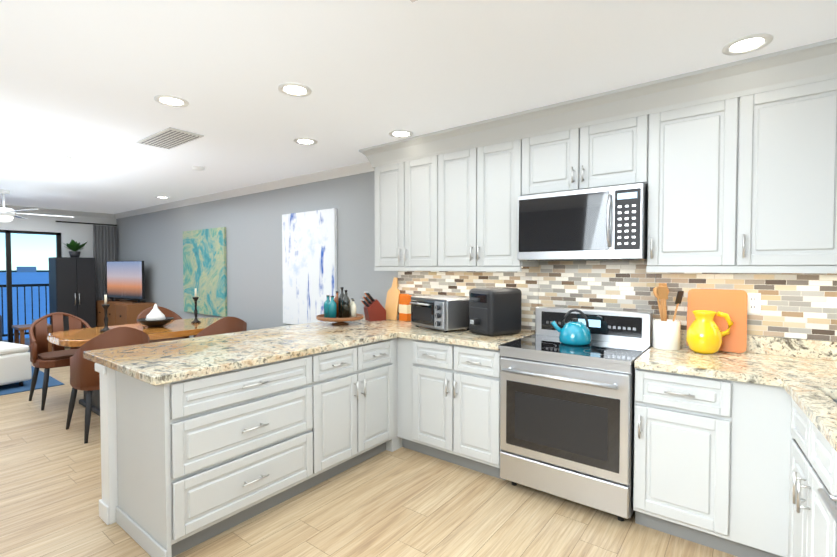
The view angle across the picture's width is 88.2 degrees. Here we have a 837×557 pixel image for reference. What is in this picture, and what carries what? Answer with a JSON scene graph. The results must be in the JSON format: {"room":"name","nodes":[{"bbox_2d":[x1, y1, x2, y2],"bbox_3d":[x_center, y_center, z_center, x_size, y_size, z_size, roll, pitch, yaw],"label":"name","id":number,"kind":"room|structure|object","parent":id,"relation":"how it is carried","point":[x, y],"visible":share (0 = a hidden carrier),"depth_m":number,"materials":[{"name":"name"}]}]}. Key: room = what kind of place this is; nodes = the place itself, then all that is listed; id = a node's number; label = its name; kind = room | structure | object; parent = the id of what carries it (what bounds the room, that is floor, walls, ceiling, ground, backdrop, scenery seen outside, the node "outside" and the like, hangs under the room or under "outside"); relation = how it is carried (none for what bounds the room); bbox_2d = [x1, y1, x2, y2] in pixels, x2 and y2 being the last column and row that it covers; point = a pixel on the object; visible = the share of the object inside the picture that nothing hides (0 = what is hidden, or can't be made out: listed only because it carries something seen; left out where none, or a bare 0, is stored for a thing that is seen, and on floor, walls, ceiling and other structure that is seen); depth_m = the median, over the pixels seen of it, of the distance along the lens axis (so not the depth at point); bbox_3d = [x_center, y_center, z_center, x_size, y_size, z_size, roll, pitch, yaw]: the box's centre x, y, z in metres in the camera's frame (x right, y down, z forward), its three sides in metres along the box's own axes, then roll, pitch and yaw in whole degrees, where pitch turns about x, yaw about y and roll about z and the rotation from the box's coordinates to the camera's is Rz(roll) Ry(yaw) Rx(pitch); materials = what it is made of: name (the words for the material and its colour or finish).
{"room":"dining room and kitchen","nodes":[
{"label":"dining room and kitchen","id":0,"kind":"room"},
{"bbox_2d":[0,212,116,257],"bbox_3d":[-7.592,0.021,6.389,0.150,2.440,5.350,1,2,37],"label":"wall","id":1,"kind":"structure","parent":0,"point":[80,233],"depth_m":7.81,"materials":[{"name":"white paint"}]},
{"bbox_2d":[0,284,48,342],"bbox_3d":[-8.294,0.762,6.930,1.600,1.210,7.375,1,2,37],"label":"railing","id":2,"kind":"object","parent":1,"relation":"attached to","point":[24,286],"visible":0.12,"depth_m":8.64,"materials":[{"name":"black metal"}]},
{"bbox_2d":[0,230,61,347],"bbox_3d":[-7.854,0.234,6.059,0.060,2.030,4.500,1,2,37],"label":"window","id":3,"kind":"structure","parent":1,"relation":"in","point":[9,280],"depth_m":7.28,"materials":[{"name":"brown metal"}]},
{"bbox_2d":[0,204,112,218],"bbox_3d":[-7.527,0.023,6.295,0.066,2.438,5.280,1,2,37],"label":"crown molding","id":4,"kind":"structure","parent":1,"relation":"attached to","point":[39,210],"depth_m":7.73,"materials":[{"name":"white"}]},
{"bbox_2d":[56,221,117,301],"bbox_3d":[-6.129,0.073,8.029,0.070,2.212,0.930,1,2,37],"label":"curtain","id":5,"kind":"object","parent":1,"relation":"hanging from","point":[104,244],"visible":0.58,"depth_m":8.19,"materials":[{"name":"grey fabric"}]},
{"bbox_2d":[99,367,117,523],"bbox_3d":[-1.030,0.883,3.298,0.122,0.874,2.309,1,2,37],"label":"wall","id":6,"kind":"structure","parent":0,"point":[108,426],"depth_m":2.36,"materials":[{"name":"white paint"}]},
{"bbox_2d":[95,363,109,524],"bbox_3d":[-1.050,0.882,3.289,0.142,0.873,2.308,1,2,37],"label":"baseboard","id":7,"kind":"structure","parent":6,"relation":"attached to","point":[104,516],"depth_m":2.36,"materials":[{"name":"white wood"}]},
{"bbox_2d":[0,347,736,556],"bbox_3d":[-3.106,1.388,2.986,11.450,0.120,5.650,1,2,37],"label":"floor","id":8,"kind":"structure","parent":0,"point":[403,502],"depth_m":2.44,"materials":[{"name":"brown wood"}]},
{"bbox_2d":[12,323,51,351],"bbox_3d":[-6.409,0.999,7.177,0.500,0.445,0.440,1,2,37],"label":"coffee table","id":9,"kind":"object","parent":8,"relation":"on","point":[18,328],"visible":0.44,"depth_m":7.14,"materials":[{"name":"brown wood"}]},
{"bbox_2d":[0,366,63,395],"bbox_3d":[-6.255,1.266,5.188,3.230,0.012,2.420,1,2,37],"label":"living room rug","id":10,"kind":"object","parent":8,"relation":"on","point":[12,388],"visible":0.43,"depth_m":5.09,"materials":[{"name":"blue carpet"}]},
{"bbox_2d":[0,315,1,340],"bbox_3d":[-6.797,0.703,6.300,1.020,1.056,0.962,-1,2,-43],"label":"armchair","id":11,"kind":"object","parent":10,"relation":"on","point":[0,328],"visible":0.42,"depth_m":6.56,"materials":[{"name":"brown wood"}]},
{"bbox_2d":[0,341,31,385],"bbox_3d":[-5.042,1.026,4.933,0.720,0.480,0.720,1,2,25],"label":"ottoman","id":12,"kind":"object","parent":10,"relation":"on","point":[15,364],"visible":0.98,"depth_m":4.97,"materials":[{"name":"white fabric"}]},
{"bbox_2d":[29,312,90,409],"bbox_3d":[-3.756,0.833,4.585,0.554,0.919,0.536,1,2,37],"label":"dining chair","id":13,"kind":"object","parent":8,"relation":"on","point":[41,356],"visible":0.6,"depth_m":4.54,"materials":[{"name":"brown leather"}]},
{"bbox_2d":[48,257,95,346],"bbox_3d":[-6.163,0.418,7.705,0.490,1.580,0.560,1,2,37],"label":"cabinet","id":14,"kind":"object","parent":8,"relation":"on","point":[72,285],"visible":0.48,"depth_m":7.54,"materials":[{"name":"grey wood"}]},
{"bbox_2d":[62,240,86,256],"bbox_3d":[-6.131,-0.543,7.714,0.356,0.339,0.330,1,2,37],"label":"potted plant","id":15,"kind":"object","parent":14,"relation":"on","point":[73,246],"visible":0.81,"depth_m":7.66,"materials":[{"name":"green plant"}]},
{"bbox_2d":[66,327,149,443],"bbox_3d":[-2.692,0.855,3.771,0.551,0.915,0.530,1,2,37],"label":"dining chair","id":16,"kind":"object","parent":8,"relation":"on","point":[84,375],"visible":0.4,"depth_m":3.51,"materials":[{"name":"brown leather"}]},
{"bbox_2d":[96,299,156,326],"bbox_3d":[-5.186,0.810,7.617,1.500,0.800,0.466,1,2,37],"label":"media console","id":17,"kind":"object","parent":8,"relation":"on","point":[122,312],"visible":0.42,"depth_m":7.26,"materials":[{"name":"brown wood"}]},
{"bbox_2d":[107,261,144,302],"bbox_3d":[-5.144,0.050,7.570,1.080,0.720,0.200,1,2,27],"label":"screen","id":18,"kind":"object","parent":17,"relation":"on","point":[125,279],"visible":0.98,"depth_m":7.52,"materials":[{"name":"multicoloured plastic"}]},
{"bbox_2d":[47,318,246,415],"bbox_3d":[-2.831,0.904,4.685,1.031,0.760,1.750,1,2,37],"label":"dining table","id":19,"kind":"object","parent":8,"relation":"on","point":[171,329],"visible":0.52,"depth_m":4.34,"materials":[{"name":"brown wood"}]},
{"bbox_2d":[100,295,109,331],"bbox_3d":[-3.147,0.347,4.346,0.104,0.370,0.101,1,2,37],"label":"candle","id":20,"kind":"object","parent":19,"relation":"on","point":[105,305],"depth_m":4.33,"materials":[{"name":"brown metal"}]},
{"bbox_2d":[137,304,173,327],"bbox_3d":[-2.858,0.398,4.692,0.350,0.252,0.350,1,2,37],"label":"centerpiece","id":21,"kind":"object","parent":19,"relation":"on","point":[155,317],"visible":1,"depth_m":4.63,"materials":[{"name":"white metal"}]},
{"bbox_2d":[191,288,200,322],"bbox_3d":[-2.586,0.315,5.012,0.104,0.400,0.101,1,2,37],"label":"candle","id":22,"kind":"object","parent":19,"relation":"on","point":[195,298],"depth_m":5.00,"materials":[{"name":"brown metal"}]},
{"bbox_2d":[137,306,188,342],"bbox_3d":[-3.152,0.815,5.370,0.551,0.915,0.530,1,2,37],"label":"dining chair","id":23,"kind":"object","parent":8,"relation":"on","point":[166,312],"visible":0.17,"depth_m":5.46,"materials":[{"name":"brown leather"}]},
{"bbox_2d":[116,352,323,556],"bbox_3d":[-1.133,0.901,2.540,0.631,0.876,0.904,1,2,37],"label":"base cabinet","id":24,"kind":"object","parent":8,"relation":"on","point":[201,459],"depth_m":2.24,"materials":[{"name":"grey paint"}]},
{"bbox_2d":[195,316,246,336],"bbox_3d":[-2.120,0.836,4.516,0.551,0.915,0.530,1,2,37],"label":"dining chair","id":25,"kind":"object","parent":8,"relation":"on","point":[227,324],"visible":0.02,"depth_m":4.32,"materials":[{"name":"brown leather"}]},
{"bbox_2d":[324,338,395,480],"bbox_3d":[-0.662,0.886,3.149,0.625,0.876,0.760,1,2,37],"label":"base cabinet","id":26,"kind":"object","parent":8,"relation":"on","point":[360,380],"depth_m":2.97,"materials":[{"name":"grey paint"}]},
{"bbox_2d":[396,337,407,449],"bbox_3d":[-0.250,0.872,3.692,0.631,0.876,0.728,1,2,37],"label":"base cabinet","id":27,"kind":"object","parent":8,"relation":"on","point":[401,343],"depth_m":3.29,"materials":[{"name":"grey paint"}]},
{"bbox_2d":[83,316,414,385],"bbox_3d":[-0.855,0.428,3.138,0.990,0.039,2.328,1,2,37],"label":"countertop","id":28,"kind":"structure","parent":27,"relation":"on","point":[156,363],"depth_m":2.60,"materials":[{"name":"beige stone"}]},
{"bbox_2d":[316,287,363,324],"bbox_3d":[-0.675,0.234,3.722,0.400,0.318,0.400,1,2,22],"label":"tray","id":29,"kind":"object","parent":28,"relation":"on","point":[340,309],"visible":1,"depth_m":3.64,"materials":[{"name":"brown wood"}]},
{"bbox_2d":[360,291,385,320],"bbox_3d":[-0.422,0.252,3.985,0.219,0.269,0.110,-1,2,-28],"label":"knife block","id":30,"kind":"object","parent":28,"relation":"on","point":[374,310],"visible":1,"depth_m":3.94,"materials":[{"name":"brown wood"}]},
{"bbox_2d":[385,277,399,319],"bbox_3d":[-0.240,0.188,4.051,0.150,0.395,0.099,1,2,37],"label":"cutting board","id":31,"kind":"object","parent":28,"relation":"on","point":[392,302],"visible":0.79,"depth_m":4.04,"materials":[{"name":"brown wood"}]},
{"bbox_2d":[399,294,411,320],"bbox_3d":[-0.121,0.265,3.953,0.061,0.245,0.111,-1,2,-45],"label":"carton","id":32,"kind":"object","parent":28,"relation":"on","point":[404,307],"visible":0.85,"depth_m":3.92,"materials":[{"name":"orange cardboard"}]},
{"bbox_2d":[395,325,534,349],"bbox_3d":[0.375,0.425,3.253,0.825,0.039,0.650,1,2,37],"label":"countertop","id":33,"kind":"structure","parent":27,"relation":"on","point":[463,337],"depth_m":3.06,"materials":[{"name":"beige stone"}]},
{"bbox_2d":[410,295,468,331],"bbox_3d":[0.174,0.275,3.459,0.337,0.250,0.460,-1,2,-35],"label":"toaster oven","id":34,"kind":"object","parent":33,"relation":"on","point":[443,313],"visible":0.92,"depth_m":3.30,"materials":[{"name":"silver metal"}]},
{"bbox_2d":[469,287,520,335],"bbox_3d":[0.541,0.239,3.182,0.372,0.335,0.270,-1,2,-31],"label":"toaster","id":35,"kind":"object","parent":33,"relation":"on","point":[494,311],"visible":1,"depth_m":3.08,"materials":[{"name":"black plastic"}]},
{"bbox_2d":[408,339,505,479],"bbox_3d":[0.427,0.884,3.236,0.720,0.876,0.625,1,2,37],"label":"base cabinet","id":36,"kind":"object","parent":8,"relation":"on","point":[454,390],"depth_m":2.98,"materials":[{"name":"grey paint"}]},
{"bbox_2d":[498,306,652,520],"bbox_3d":[0.989,0.776,2.734,0.768,1.115,0.712,1,2,37],"label":"range","id":37,"kind":"object","parent":8,"relation":"on","point":[567,422],"visible":0.94,"depth_m":2.51,"materials":[{"name":"silver metal"}]},
{"bbox_2d":[551,309,591,345],"bbox_3d":[0.987,0.307,2.792,0.251,0.224,0.200,0,2,17],"label":"kettle","id":38,"kind":"object","parent":37,"relation":"on","point":[575,332],"visible":1,"depth_m":2.73,"materials":[{"name":"teal metal"}]},
{"bbox_2d":[633,368,735,554],"bbox_3d":[1.499,0.905,2.416,0.420,0.876,0.625,1,2,37],"label":"base cabinet","id":39,"kind":"object","parent":8,"relation":"on","point":[684,487],"depth_m":2.16,"materials":[{"name":"grey paint"}]},
{"bbox_2d":[634,330,836,386],"bbox_3d":[2.039,0.407,1.979,1.783,0.139,0.648,1,2,37],"label":"countertop","id":40,"kind":"structure","parent":39,"relation":"on","point":[769,360],"depth_m":2.24,"materials":[{"name":"beige stone"}]},
{"bbox_2d":[653,283,683,349],"bbox_3d":[1.502,0.224,2.606,0.177,0.395,0.222,1,2,37],"label":"utensil crock","id":41,"kind":"object","parent":40,"relation":"on","point":[666,334],"visible":1,"depth_m":2.55,"materials":[{"name":"white ceramic"}]},
{"bbox_2d":[686,310,733,353],"bbox_3d":[1.667,0.306,2.468,0.236,0.238,0.176,0,1,12],"label":"pitcher","id":42,"kind":"object","parent":40,"relation":"on","point":[704,334],"visible":1,"depth_m":2.43,"materials":[{"name":"yellow ceramic"}]},
{"bbox_2d":[686,289,747,352],"bbox_3d":[1.751,0.243,2.540,0.290,0.358,0.080,1,2,37],"label":"cutting board","id":43,"kind":"object","parent":40,"relation":"on","point":[732,304],"visible":0.79,"depth_m":2.50,"materials":[{"name":"orange wood"}]},
{"bbox_2d":[732,381,791,556],"bbox_3d":[1.737,0.909,2.235,0.302,0.876,0.627,1,2,37],"label":"base cabinet","id":44,"kind":"object","parent":8,"relation":"on","point":[760,506],"depth_m":1.99,"materials":[{"name":"grey paint"}]},
{"bbox_2d":[788,398,836,556],"bbox_3d":[1.285,0.946,0.776,0.678,0.875,2.340,1,2,31],"label":"base cabinet","id":45,"kind":"object","parent":8,"relation":"on","point":[813,469],"visible":0.83,"depth_m":1.56,"materials":[{"name":"grey paint"}]},
{"bbox_2d":[783,378,836,451],"bbox_3d":[1.297,0.489,0.728,0.700,0.039,2.330,1,2,31],"label":"countertop","id":46,"kind":"structure","parent":45,"relation":"on","point":[815,403],"depth_m":1.58,"materials":[{"name":"beige stone"}]},
{"bbox_2d":[817,488,836,556],"bbox_3d":[1.348,0.944,0.895,0.696,0.874,0.600,1,2,31],"label":"dishwasher","id":47,"kind":"object","parent":8,"relation":"on","point":[827,500],"visible":1,"depth_m":1.22,"materials":[{"name":"silver metal"}]},
{"bbox_2d":[0,0,836,213],"bbox_3d":[-3.106,-1.171,2.921,11.450,0.120,5.650,1,2,37],"label":"ceiling","id":48,"kind":"structure","parent":0,"point":[83,83],"depth_m":2.27,"materials":[{"name":"paint"}]},
{"bbox_2d":[0,189,74,221],"bbox_3d":[-5.517,-0.969,5.795,1.438,0.430,1.414,1,2,37],"label":"ceiling fan","id":49,"kind":"object","parent":48,"relation":"hanging from","point":[7,214],"visible":1,"depth_m":5.76,"materials":[{"name":"white metal"}]},
{"bbox_2d":[155,196,169,198],"bbox_3d":[-3.768,-1.194,6.358,0.190,0.009,0.190,1,2,37],"label":"recessed light","id":50,"kind":"object","parent":48,"relation":"in","point":[163,197],"visible":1,"depth_m":6.35,"materials":[{"name":"white paint"}]},
{"bbox_2d":[136,127,203,149],"bbox_3d":[-2.002,-1.118,3.469,0.620,0.013,0.260,1,2,37],"label":"ceiling vent","id":51,"kind":"object","parent":48,"relation":"in","point":[168,138],"visible":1,"depth_m":3.43,"materials":[{"name":"white metal"}]},
{"bbox_2d":[154,95,188,106],"bbox_3d":[-1.534,-1.101,2.682,0.190,0.009,0.190,1,2,37],"label":"recessed light","id":52,"kind":"object","parent":48,"relation":"in","point":[171,100],"visible":1,"depth_m":2.67,"materials":[{"name":"white paint"}]},
{"bbox_2d":[192,166,204,170],"bbox_3d":[-2.276,-1.133,4.460,0.120,0.034,0.118,1,2,37],"label":"smoke detector","id":53,"kind":"object","parent":48,"relation":"attached to","point":[198,168],"visible":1,"depth_m":4.42,"materials":[{"name":"white paint"}]},
{"bbox_2d":[278,82,311,96],"bbox_3d":[-0.719,-1.097,2.512,0.190,0.009,0.190,1,2,37],"label":"recessed light","id":54,"kind":"object","parent":48,"relation":"in","point":[294,89],"visible":1,"depth_m":2.51,"materials":[{"name":"white paint"}]},
{"bbox_2d":[294,138,316,144],"bbox_3d":[-0.927,-1.123,3.540,0.190,0.009,0.190,1,2,37],"label":"recessed light","id":55,"kind":"object","parent":48,"relation":"attached to","point":[305,141],"visible":0.98,"depth_m":3.54,"materials":[{"name":"white paint"}]},
{"bbox_2d":[389,130,412,137],"bbox_3d":[-0.137,-1.117,3.338,0.190,0.009,0.190,1,2,37],"label":"recessed light","id":56,"kind":"object","parent":48,"relation":"in","point":[400,133],"visible":0.98,"depth_m":3.33,"materials":[{"name":"white paint"}]},
{"bbox_2d":[722,33,772,55],"bbox_3d":[1.524,-1.084,2.003,0.190,0.009,0.190,1,2,37],"label":"recessed light","id":57,"kind":"object","parent":48,"relation":"in","point":[746,44],"visible":1,"depth_m":2.00,"materials":[{"name":"white paint"}]},
{"bbox_2d":[116,171,836,341],"bbox_3d":[-1.434,0.053,5.136,11.450,2.440,0.150,1,2,37],"label":"wall","id":58,"kind":"structure","parent":0,"point":[251,223],"depth_m":5.51,"materials":[{"name":"grey paint"}]},
{"bbox_2d":[183,227,226,316],"bbox_3d":[-3.148,-0.098,6.325,1.220,1.240,0.038,1,2,37],"label":"canvas art","id":59,"kind":"object","parent":58,"relation":"attached to","point":[204,264],"visible":0.92,"depth_m":6.25},
{"bbox_2d":[113,161,373,218],"bbox_3d":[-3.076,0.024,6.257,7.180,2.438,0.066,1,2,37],"label":"crown molding","id":60,"kind":"structure","parent":58,"relation":"attached to","point":[350,170],"depth_m":5.33,"materials":[{"name":"white wood"}]},
{"bbox_2d":[282,208,336,324],"bbox_3d":[-1.242,-0.105,4.864,0.920,1.290,0.038,1,2,37],"label":"canvas art","id":61,"kind":"object","parent":58,"relation":"attached to","point":[309,258],"visible":0.77,"depth_m":4.83},
{"bbox_2d":[371,130,442,269],"bbox_3d":[0.003,-0.616,3.713,0.741,1.029,0.328,1,2,37],"label":"upper cabinet","id":62,"kind":"object","parent":58,"relation":"attached to","point":[408,176],"depth_m":3.56,"materials":[{"name":"grey paint"}]},
{"bbox_2d":[443,114,522,269],"bbox_3d":[0.502,-0.606,3.331,0.761,1.029,0.328,1,2,37],"label":"upper cabinet","id":63,"kind":"object","parent":58,"relation":"attached to","point":[483,162],"depth_m":3.15,"materials":[{"name":"grey paint"}]},
{"bbox_2d":[523,82,662,269],"bbox_3d":[1.114,-0.594,2.863,0.902,1.029,0.328,1,2,37],"label":"upper cabinet","id":64,"kind":"object","parent":58,"relation":"attached to","point":[603,140],"depth_m":2.63,"materials":[{"name":"grey paint"}]},
{"bbox_2d":[517,183,647,260],"bbox_3d":[1.072,-0.336,2.814,0.764,0.436,0.466,1,2,37],"label":"microwave","id":65,"kind":"object","parent":64,"relation":"attached to","point":[602,223],"visible":0.98,"depth_m":2.64,"materials":[{"name":"silver metal"}]},
{"bbox_2d":[398,260,836,340],"bbox_3d":[1.375,0.146,2.886,3.949,0.535,0.008,1,2,37],"label":"tile backsplash","id":66,"kind":"structure","parent":58,"relation":"attached to","point":[800,305],"depth_m":2.83,"materials":[{"name":"tile"}]},
{"bbox_2d":[747,293,760,313],"bbox_3d":[1.910,0.141,2.465,0.070,0.116,0.008,1,2,37],"label":"electrical outlet plate","id":67,"kind":"object","parent":66,"relation":"attached to","point":[753,302],"visible":0.92,"depth_m":2.46,"materials":[{"name":"white plastic"}]},
{"bbox_2d":[659,58,758,269],"bbox_3d":[1.614,-0.585,2.479,0.481,1.029,0.328,1,2,37],"label":"upper cabinet","id":68,"kind":"object","parent":58,"relation":"attached to","point":[732,166],"depth_m":2.31,"materials":[{"name":"grey paint"}]},
{"bbox_2d":[755,42,836,269],"bbox_3d":[1.936,-0.578,2.234,0.572,1.029,0.328,1,2,37],"label":"upper cabinet","id":69,"kind":"object","parent":58,"relation":"attached to","point":[796,140],"depth_m":2.10,"materials":[{"name":"grey paint"}]},
{"label":"outside","id":70,"kind":"structure","parent":0,"visible":0},
{"bbox_2d":[0,272,49,339],"bbox_3d":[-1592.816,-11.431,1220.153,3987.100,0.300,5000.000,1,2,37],"label":"sea","id":71,"kind":"structure","parent":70,"point":[30,277],"depth_m":270.55,"materials":[{"name":"liquid"}]},
{"bbox_2d":[0,267,48,271],"bbox_3d":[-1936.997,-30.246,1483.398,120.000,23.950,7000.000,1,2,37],"label":"shore","id":72,"kind":"structure","parent":71,"relation":"on","point":[26,269],"depth_m":1797.76,"materials":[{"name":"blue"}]}
]}

